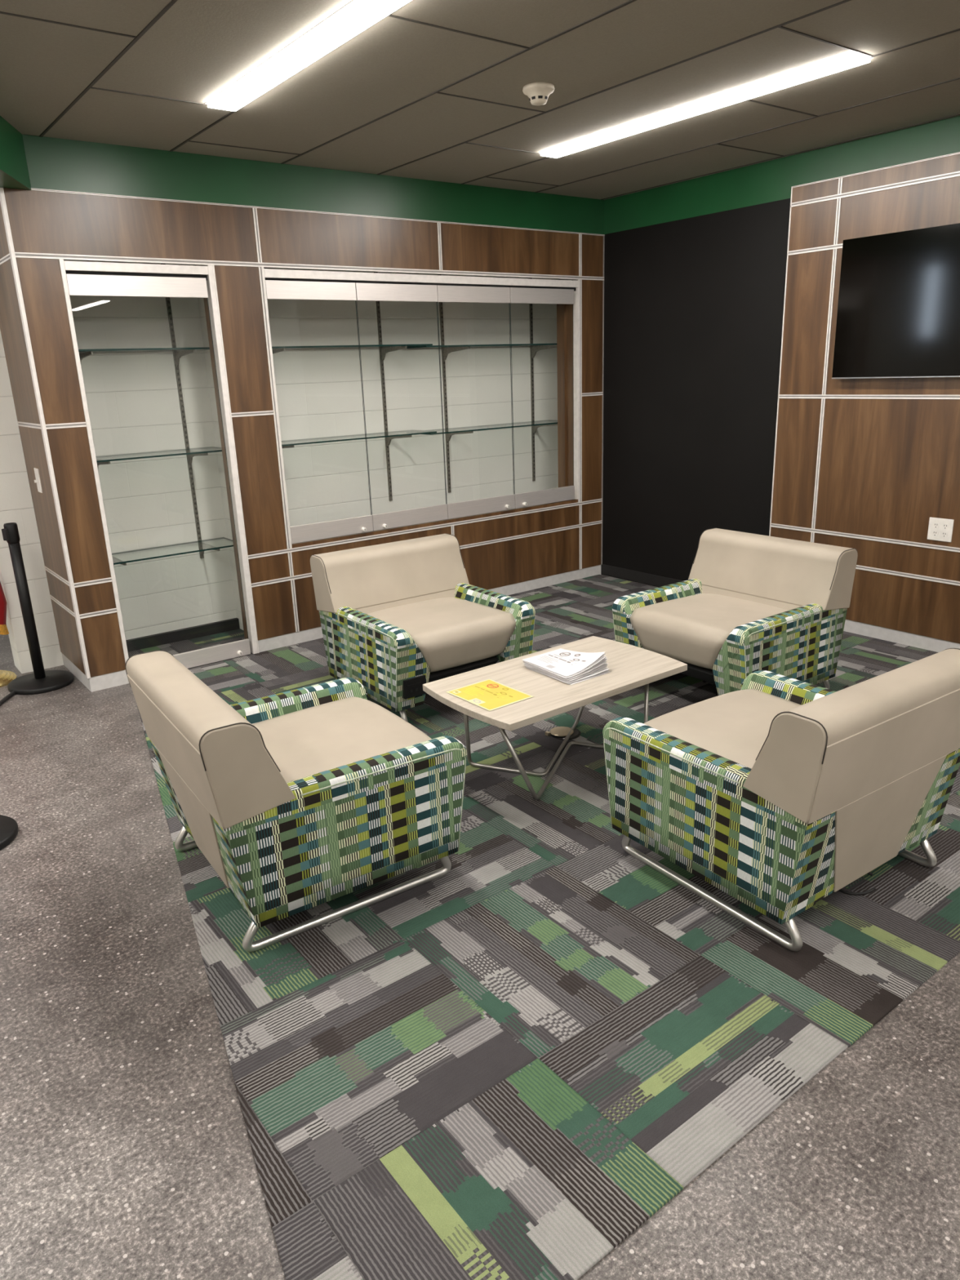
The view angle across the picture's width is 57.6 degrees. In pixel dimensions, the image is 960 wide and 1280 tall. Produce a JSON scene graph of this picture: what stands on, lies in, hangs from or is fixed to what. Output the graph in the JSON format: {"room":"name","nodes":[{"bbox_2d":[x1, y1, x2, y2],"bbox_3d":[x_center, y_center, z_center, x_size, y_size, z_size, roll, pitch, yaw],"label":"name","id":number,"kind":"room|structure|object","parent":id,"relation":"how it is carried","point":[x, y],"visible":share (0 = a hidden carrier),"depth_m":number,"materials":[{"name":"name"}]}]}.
{"room":"lobby lounge","nodes":[
{"label":"lobby lounge","id":0,"kind":"room"},
{"bbox_2d":[193,264,243,630],"bbox_3d":[-1.440,-1.164,5.097,0.030,2.390,0.500,-15,21,-35],"label":"wall","id":1,"kind":"structure","parent":0,"point":[201,301],"depth_m":5.28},
{"bbox_2d":[0,259,558,673],"bbox_3d":[-0.749,-1.581,5.984,4.866,2.610,0.200,-15,21,-35],"label":"wall","id":2,"kind":"structure","parent":0,"point":[132,397],"depth_m":5.51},
{"bbox_2d":[61,653,90,691],"bbox_3d":[-2.219,0.167,4.802,0.015,0.080,0.582,-15,21,-35],"label":"baseboard","id":3,"kind":"structure","parent":2,"relation":"attached to","point":[68,664],"depth_m":4.78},
{"bbox_2d":[88,669,128,692],"bbox_3d":[-1.966,0.213,4.625,0.194,0.080,0.015,-15,21,-35],"label":"baseboard","id":4,"kind":"structure","parent":2,"relation":"attached to","point":[119,677],"depth_m":4.62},
{"bbox_2d":[160,263,204,558],"bbox_3d":[-1.746,-1.368,5.115,0.020,1.810,0.014,-15,21,-35],"label":"shelf standard","id":5,"kind":"object","parent":2,"relation":"attached to","point":[167,299],"visible":0.84,"depth_m":5.13,"materials":[{"name":"metal"}]},
{"bbox_2d":[125,617,239,652],"bbox_3d":[-0.847,-0.290,6.121,3.600,0.072,0.030,-15,21,-35],"label":"baseboard","id":6,"kind":"structure","parent":2,"relation":"attached to","point":[142,642],"depth_m":5.39,"materials":[{"name":"black rubber"}]},
{"bbox_2d":[0,187,604,678],"bbox_3d":[-0.775,-1.357,5.500,3.753,2.315,0.605,-15,21,-35],"label":"panelling","id":7,"kind":"object","parent":2,"relation":"attached to","point":[39,228],"visible":0.92,"depth_m":4.68,"materials":[{"name":"brown wood"}]},
{"bbox_2d":[33,467,42,493],"bbox_3d":[-2.284,-0.821,4.497,0.022,0.123,0.087,-15,21,-35],"label":"light switch","id":8,"kind":"object","parent":7,"relation":"attached to","point":[37,480],"visible":1,"depth_m":4.49,"materials":[{"name":"white plastic"}]},
{"bbox_2d":[262,266,579,548],"bbox_3d":[-0.274,-1.512,5.590,2.320,1.523,0.240,-15,21,-35],"label":"display case","id":9,"kind":"object","parent":7,"relation":"attached to","point":[279,284],"visible":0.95,"depth_m":5.55,"materials":[{"name":"silver metal"}]},
{"bbox_2d":[373,271,392,500],"bbox_3d":[-0.653,-1.747,5.874,0.020,1.615,0.014,-15,21,-35],"label":"shelf standard","id":10,"kind":"object","parent":2,"relation":"attached to","point":[378,308],"visible":0.77,"depth_m":5.91,"materials":[{"name":"metal"}]},
{"bbox_2d":[437,274,451,493],"bbox_3d":[-0.252,-1.852,6.162,0.020,1.615,0.014,-15,21,-35],"label":"shelf standard","id":11,"kind":"object","parent":2,"relation":"attached to","point":[441,308],"visible":0.78,"depth_m":6.19,"materials":[{"name":"metal"}]},
{"bbox_2d":[406,343,556,360],"bbox_3d":[0.081,-2.032,6.164,1.315,0.094,0.313,-15,21,-35],"label":"glass shelf","id":12,"kind":"object","parent":11,"relation":"attached to","point":[535,348],"visible":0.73,"depth_m":6.07,"materials":[{"name":"glass"}]},
{"bbox_2d":[406,419,557,441],"bbox_3d":[0.100,-1.502,6.329,1.315,0.094,0.313,-15,21,-35],"label":"glass shelf","id":13,"kind":"object","parent":11,"relation":"attached to","point":[535,424],"visible":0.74,"depth_m":6.27,"materials":[{"name":"glass"}]},
{"bbox_2d":[528,277,535,481],"bbox_3d":[0.396,-2.021,6.628,0.020,1.615,0.014,-15,21,-35],"label":"shelf standard","id":14,"kind":"object","parent":2,"relation":"attached to","point":[530,304],"visible":0.78,"depth_m":6.66,"materials":[{"name":"metal"}]},
{"bbox_3d":[-2.171,-1.257,4.809,0.020,1.810,0.014,-15,21,-35],"label":"shelf standard","id":15,"kind":"object","parent":2,"relation":"attached to","visible":0},
{"bbox_2d":[78,346,209,366],"bbox_3d":[-1.883,-1.531,4.748,0.860,0.094,0.313,-15,21,-35],"label":"glass shelf","id":16,"kind":"object","parent":15,"relation":"attached to","point":[180,352],"visible":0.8,"depth_m":4.71,"materials":[{"name":"glass"}]},
{"bbox_2d":[96,446,222,466],"bbox_3d":[-1.864,-0.999,4.914,0.860,0.094,0.313,-15,21,-35],"label":"glass shelf","id":17,"kind":"object","parent":15,"relation":"attached to","point":[191,454],"visible":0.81,"depth_m":4.95,"materials":[{"name":"glass"}]},
{"bbox_2d":[111,537,233,565],"bbox_3d":[-1.844,-0.474,5.078,0.860,0.094,0.313,-15,21,-35],"label":"glass shelf","id":18,"kind":"object","parent":15,"relation":"attached to","point":[202,545],"visible":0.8,"depth_m":5.11,"materials":[{"name":"glass"}]},
{"bbox_3d":[-1.324,-1.572,5.391,0.020,1.615,0.014,-15,21,-35],"label":"shelf standard","id":19,"kind":"object","parent":2,"relation":"attached to","visible":0},
{"bbox_2d":[271,343,432,360],"bbox_3d":[-0.932,-1.777,5.433,1.335,0.094,0.313,-15,21,-35],"label":"glass shelf","id":20,"kind":"object","parent":19,"relation":"attached to","point":[385,348],"visible":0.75,"depth_m":5.45,"materials":[{"name":"glass"}]},
{"bbox_2d":[281,430,436,448],"bbox_3d":[-0.913,-1.248,5.598,1.335,0.094,0.313,-15,21,-35],"label":"glass shelf","id":21,"kind":"object","parent":19,"relation":"attached to","point":[389,436],"visible":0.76,"depth_m":5.70,"materials":[{"name":"glass"}]},
{"bbox_2d":[22,133,604,234],"bbox_3d":[-0.579,-2.526,4.972,3.680,0.218,0.046,-15,21,-35],"label":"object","id":22,"kind":"structure","parent":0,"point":[53,163],"depth_m":4.62,"materials":[{"name":"green paint"}]},
{"bbox_2d":[257,564,600,652],"bbox_3d":[-0.189,-0.251,5.903,2.803,0.080,0.015,-15,21,-35],"label":"baseboard","id":23,"kind":"structure","parent":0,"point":[292,638],"depth_m":6.18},
{"bbox_2d":[0,574,959,1279],"bbox_3d":[1.142,0.966,2.060,7.600,0.050,18.000,-15,21,-35],"label":"floor","id":24,"kind":"structure","parent":0,"point":[126,1151],"depth_m":1.93,"materials":[{"name":"carpet"}]},
{"bbox_2d":[0,690,15,705],"bbox_3d":[-2.440,0.333,4.392,0.040,0.020,0.514,-2,17,2],"label":"cable","id":25,"kind":"object","parent":24,"relation":"on","point":[12,693],"visible":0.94,"depth_m":4.50,"materials":[{"name":"black rubber"}]},
{"bbox_2d":[0,670,16,687],"bbox_3d":[-2.744,-0.863,4.436,0.304,2.300,0.304,-15,21,-35],"label":"flag stand","id":26,"kind":"object","parent":24,"relation":"on","point":[6,677],"visible":0.95,"depth_m":4.77,"materials":[{"name":"gold metal"}]},
{"bbox_2d":[0,582,8,635],"bbox_3d":[-2.723,-0.936,4.432,0.297,1.959,0.206,-15,21,-35],"label":"flag","id":27,"kind":"object","parent":26,"relation":"hanging from","point":[3,628],"visible":1,"depth_m":4.74,"materials":[{"name":"red fabric"}]},
{"bbox_2d":[0,814,18,849],"bbox_3d":[-1.839,0.304,2.980,0.324,0.876,0.324,-15,21,-35],"label":"stanchion post","id":28,"kind":"object","parent":24,"relation":"on","point":[9,828],"visible":1,"depth_m":3.13,"materials":[{"name":"black plastic"}]},
{"bbox_2d":[1,522,74,694],"bbox_3d":[-2.385,-0.177,4.590,0.324,0.876,0.324,-15,21,-35],"label":"stanchion post","id":29,"kind":"object","parent":24,"relation":"on","point":[41,681],"visible":1,"depth_m":4.60,"materials":[{"name":"black plastic"}]},
{"bbox_2d":[128,574,959,1279],"bbox_3d":[0.182,0.304,4.204,4.348,0.006,4.412,-15,21,-35],"label":"carpet","id":30,"kind":"object","parent":24,"relation":"on","point":[503,1064],"visible":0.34,"depth_m":2.20,"materials":[{"name":"carpet"}]},
{"bbox_2d":[58,258,259,682],"bbox_3d":[-1.650,-0.857,4.612,0.743,2.094,0.130,-15,21,-35],"label":"door frame","id":31,"kind":"structure","parent":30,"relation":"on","point":[85,278],"depth_m":4.50,"materials":[{"name":"silver metal"}]},
{"bbox_2d":[124,649,466,951],"bbox_3d":[-0.576,0.401,2.787,0.798,0.705,0.788,-13,20,-32],"label":"lounge chair","id":32,"kind":"object","parent":30,"relation":"on","point":[299,800],"visible":1,"depth_m":2.52,"materials":[{"name":"fabric"}]},
{"bbox_2d":[125,650,295,829],"bbox_3d":[-0.804,0.271,2.590,0.261,0.322,0.788,-13,20,-32],"label":"cushion","id":33,"kind":"object","parent":32,"relation":"on","point":[220,760],"depth_m":2.32,"materials":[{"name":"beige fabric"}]},
{"bbox_2d":[310,533,535,722],"bbox_3d":[-0.273,-0.076,4.280,0.788,0.705,0.798,-14,21,-33],"label":"lounge chair","id":34,"kind":"object","parent":30,"relation":"on","point":[397,618],"visible":0.83,"depth_m":4.17,"materials":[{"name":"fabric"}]},
{"bbox_2d":[310,533,469,613],"bbox_3d":[-0.436,-0.317,4.432,0.788,0.322,0.261,-14,21,-33],"label":"cushion","id":35,"kind":"object","parent":34,"relation":"on","point":[375,579],"depth_m":4.35,"materials":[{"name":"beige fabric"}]},
{"bbox_2d":[422,635,687,799],"bbox_3d":[0.313,0.314,3.519,0.974,0.374,0.540,-15,21,-35],"label":"coffee table","id":36,"kind":"object","parent":30,"relation":"on","point":[631,667],"visible":0.84,"depth_m":3.40,"materials":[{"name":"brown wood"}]},
{"bbox_2d":[445,679,533,711],"bbox_3d":[0.035,0.203,3.271,0.216,0.003,0.269,-15,21,-35],"label":"flyer","id":37,"kind":"object","parent":36,"relation":"on","point":[490,695],"visible":1,"depth_m":3.26,"materials":[{"name":"yellow paper"}]},
{"bbox_2d":[521,648,605,676],"bbox_3d":[0.334,0.066,3.508,0.217,0.052,0.264,-15,21,-35],"label":"paper stack","id":38,"kind":"object","parent":36,"relation":"on","point":[566,663],"visible":1,"depth_m":3.50,"materials":[{"name":"white paper"}]},
{"bbox_2d":[528,668,610,684],"bbox_3d":[0.354,0.121,3.498,0.214,0.001,0.262,-15,21,-35],"label":"flyer","id":39,"kind":"object","parent":36,"relation":"on","point":[528,668],"visible":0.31,"depth_m":3.40,"materials":[{"name":"white paper"}]},
{"bbox_2d":[525,666,608,684],"bbox_3d":[0.348,0.118,3.500,0.219,0.002,0.266,-15,21,-35],"label":"flyer","id":40,"kind":"object","parent":39,"relation":"on","point":[526,667],"visible":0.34,"depth_m":3.42,"materials":[{"name":"white paper"}]},
{"bbox_2d":[525,666,608,683],"bbox_3d":[0.347,0.114,3.500,0.224,0.005,0.270,-15,21,-35],"label":"flyer","id":41,"kind":"object","parent":40,"relation":"on","point":[526,666],"visible":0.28,"depth_m":3.43,"materials":[{"name":"white paper"}]},
{"bbox_2d":[535,667,609,683],"bbox_3d":[0.351,0.111,3.500,0.223,0.008,0.269,-15,21,-35],"label":"flyer","id":42,"kind":"object","parent":41,"relation":"on","point":[606,668],"visible":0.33,"depth_m":3.41,"materials":[{"name":"white paper"}]},
{"bbox_2d":[544,666,607,681],"bbox_3d":[0.345,0.105,3.506,0.222,0.012,0.268,-15,21,-35],"label":"flyer","id":43,"kind":"object","parent":42,"relation":"on","point":[605,667],"visible":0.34,"depth_m":3.43,"materials":[{"name":"white paper"}]},
{"bbox_2d":[524,664,607,681],"bbox_3d":[0.343,0.102,3.504,0.222,0.016,0.268,-15,21,-35],"label":"flyer","id":44,"kind":"object","parent":43,"relation":"on","point":[606,664],"visible":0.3,"depth_m":3.44,"materials":[{"name":"white paper"}]},
{"bbox_2d":[524,662,608,680],"bbox_3d":[0.346,0.097,3.505,0.222,0.020,0.269,-15,21,-35],"label":"flyer","id":45,"kind":"object","parent":44,"relation":"on","point":[605,664],"visible":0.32,"depth_m":3.42,"materials":[{"name":"white paper"}]},
{"bbox_2d":[523,662,606,679],"bbox_3d":[0.337,0.093,3.506,0.218,0.024,0.265,-15,21,-35],"label":"flyer","id":46,"kind":"object","parent":45,"relation":"on","point":[606,662],"visible":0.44,"depth_m":3.45,"materials":[{"name":"white paper"}]},
{"bbox_2d":[524,661,606,679],"bbox_3d":[0.341,0.090,3.501,0.217,0.028,0.264,-15,21,-35],"label":"flyer","id":47,"kind":"object","parent":46,"relation":"on","point":[604,661],"visible":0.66,"depth_m":3.43,"materials":[{"name":"white paper"}]},
{"bbox_2d":[524,658,608,679],"bbox_3d":[0.345,0.084,3.506,0.216,0.033,0.264,-15,21,-35],"label":"flyer","id":48,"kind":"object","parent":47,"relation":"on","point":[605,660],"visible":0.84,"depth_m":3.43,"materials":[{"name":"white paper"}]},
{"bbox_2d":[524,657,606,678],"bbox_3d":[0.341,0.080,3.506,0.216,0.038,0.264,-15,21,-35],"label":"flyer","id":49,"kind":"object","parent":48,"relation":"on","point":[605,657],"visible":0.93,"depth_m":3.42,"materials":[{"name":"white paper"}]},
{"bbox_2d":[523,656,605,678],"bbox_3d":[0.337,0.077,3.501,0.218,0.042,0.265,-15,21,-35],"label":"flyer","id":50,"kind":"object","parent":49,"relation":"on","point":[602,658],"visible":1,"depth_m":3.43,"materials":[{"name":"white paper"}]},
{"bbox_2d":[530,653,605,677],"bbox_3d":[0.338,0.070,3.508,0.215,0.047,0.263,-15,21,-35],"label":"flyer","id":51,"kind":"object","parent":50,"relation":"on","point":[603,655],"visible":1,"depth_m":3.43,"materials":[{"name":"white paper"}]},
{"bbox_2d":[545,726,581,739],"bbox_3d":[0.371,0.404,3.823,0.145,0.017,0.136,-15,21,-35],"label":"floor outlet","id":52,"kind":"object","parent":30,"relation":"on","point":[558,732],"visible":1,"depth_m":3.81,"materials":[{"name":"gold metal"}]},
{"bbox_2d":[612,528,857,695],"bbox_3d":[1.180,-0.089,4.150,0.798,0.705,0.788,-14,21,-34],"label":"lounge chair","id":53,"kind":"object","parent":30,"relation":"on","point":[748,603],"visible":0.78,"depth_m":4.00,"materials":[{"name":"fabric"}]},
{"bbox_2d":[688,528,857,610],"bbox_3d":[1.388,-0.325,4.244,0.261,0.322,0.788,-14,21,-34],"label":"cushion","id":54,"kind":"object","parent":53,"relation":"on","point":[781,574],"depth_m":4.14,"materials":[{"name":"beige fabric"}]},
{"bbox_2d":[602,648,959,951],"bbox_3d":[0.931,0.371,2.704,0.788,0.705,0.798,-14,21,-33],"label":"lounge chair","id":55,"kind":"object","parent":30,"relation":"on","point":[779,793],"visible":1,"depth_m":2.42,"materials":[{"name":"fabric"}]},
{"bbox_2d":[742,648,959,823],"bbox_3d":[1.078,0.250,2.437,0.788,0.322,0.261,-14,21,-33],"label":"cushion","id":56,"kind":"object","parent":55,"relation":"on","point":[834,757],"depth_m":2.26,"materials":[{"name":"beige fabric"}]},
{"bbox_2d":[838,871,875,895],"bbox_3d":[1.149,0.739,2.668,0.157,0.008,0.118,-15,21,-35],"label":"coiled cord","id":57,"kind":"object","parent":30,"relation":"on","point":[873,889],"visible":0.42,"depth_m":2.61,"materials":[{"name":"black rubber"}]},
{"bbox_2d":[0,0,959,199],"bbox_3d":[1.048,-1.576,1.267,7.600,0.060,18.000,-15,21,-35],"label":"ceiling","id":58,"kind":"structure","parent":0,"point":[197,49],"depth_m":3.37,"materials":[{"name":"tile"}]},
{"bbox_2d":[0,115,31,190],"bbox_3d":[-1.977,-1.875,3.062,0.235,0.225,1.834,-5,18,-10],"label":"trim","id":59,"kind":"structure","parent":58,"relation":"attached to","point":[14,171],"depth_m":3.73,"materials":[{"name":"green paint"}]},
{"bbox_2d":[204,0,411,111],"bbox_3d":[-0.525,-1.986,2.897,0.134,0.016,1.766,-15,21,-35],"label":"recessed light","id":60,"kind":"object","parent":58,"relation":"in","point":[361,15],"visible":1,"depth_m":2.95,"materials":[{"name":"white plastic"}]},
{"bbox_2d":[0,0,959,199],"bbox_3d":[2.207,-0.912,-0.894,6.452,0.004,13.000,-15,21,-35],"label":"grid","id":61,"kind":"structure","parent":58,"relation":"attached to","point":[171,2],"depth_m":3.48,"materials":[{"name":"metal"}]},
{"bbox_2d":[522,81,554,106],"bbox_3d":[0.234,-2.174,3.488,0.128,0.063,0.128,-15,21,-35],"label":"smoke detector","id":62,"kind":"object","parent":58,"relation":"attached to","point":[538,93],"visible":1,"depth_m":3.46,"materials":[{"name":"plastic"}]},
{"bbox_2d":[538,51,873,158],"bbox_3d":[0.892,-2.357,3.916,0.130,0.016,1.766,-15,21,-35],"label":"recessed light","id":63,"kind":"object","parent":58,"relation":"in","point":[853,60],"visible":1,"depth_m":3.72,"materials":[{"name":"white plastic"}]},
{"bbox_2d":[600,198,928,586],"bbox_3d":[4.881,-0.255,1.425,0.120,2.395,13.020,-15,21,-35],"label":"wall","id":64,"kind":"structure","parent":0,"point":[694,306],"depth_m":5.69,"materials":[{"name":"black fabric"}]},
{"bbox_2d":[601,564,683,586],"bbox_3d":[1.389,-0.383,6.122,0.008,0.079,1.500,-15,21,-35],"label":"baseboard","id":65,"kind":"structure","parent":64,"relation":"attached to","point":[630,575],"depth_m":6.41,"materials":[{"name":"black rubber"}]},
{"bbox_2d":[604,115,959,234],"bbox_3d":[4.812,-1.491,1.010,0.050,0.215,13.004,-15,21,-35],"label":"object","id":66,"kind":"structure","parent":64,"relation":"attached to","point":[772,180],"depth_m":4.94,"materials":[{"name":"green paint"}]},
{"bbox_2d":[768,151,959,643],"bbox_3d":[2.717,-1.036,3.979,0.073,2.359,3.092,-15,21,-35],"label":"panelling","id":67,"kind":"object","parent":64,"relation":"attached to","point":[861,464],"visible":0.71,"depth_m":4.74,"materials":[{"name":"brown wood"}]},
{"bbox_2d":[831,222,959,378],"bbox_3d":[2.311,-1.635,4.219,0.054,0.697,1.239,-15,21,-35],"label":"television","id":68,"kind":"object","parent":67,"relation":"attached to","point":[898,316],"visible":1,"depth_m":4.41,"materials":[{"name":"black glass"}]},
{"bbox_2d":[843,619,959,652],"bbox_3d":[2.744,0.132,4.331,0.016,0.078,3.092,-15,21,-35],"label":"baseboard","id":69,"kind":"structure","parent":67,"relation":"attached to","point":[917,641],"depth_m":4.84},
{"bbox_2d":[927,517,954,542],"bbox_3d":[2.392,-0.573,4.536,0.008,0.117,0.124,-15,21,-35],"label":"power outlet","id":70,"kind":"object","parent":67,"relation":"attached to","point":[939,529],"visible":1,"depth_m":4.53,"materials":[{"name":"white plastic"}]},
{"bbox_2d":[931,530,937,536],"bbox_3d":[2.376,-0.556,4.559,0.002,0.033,0.033,-15,21,-35],"label":"socket","id":71,"kind":"object","parent":70,"relation":"attached to","point":[934,533],"depth_m":4.56,"materials":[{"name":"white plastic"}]},
{"bbox_2d":[933,522,939,528],"bbox_3d":[2.375,-0.596,4.546,0.002,0.033,0.033,-15,21,-35],"label":"socket","id":72,"kind":"object","parent":70,"relation":"attached to","point":[935,525],"depth_m":4.54,"materials":[{"name":"white plastic"}]},
{"bbox_2d":[941,531,947,537],"bbox_3d":[2.405,-0.546,4.522,0.002,0.033,0.033,-15,21,-35],"label":"socket","id":73,"kind":"object","parent":70,"relation":"attached to","point":[944,534],"depth_m":4.52,"materials":[{"name":"white plastic"}]},
{"bbox_2d":[942,523,948,529],"bbox_3d":[2.404,-0.586,4.509,0.002,0.033,0.033,-15,21,-35],"label":"socket","id":74,"kind":"object","parent":70,"relation":"attached to","point":[944,526],"depth_m":4.51,"materials":[{"name":"white plastic"}]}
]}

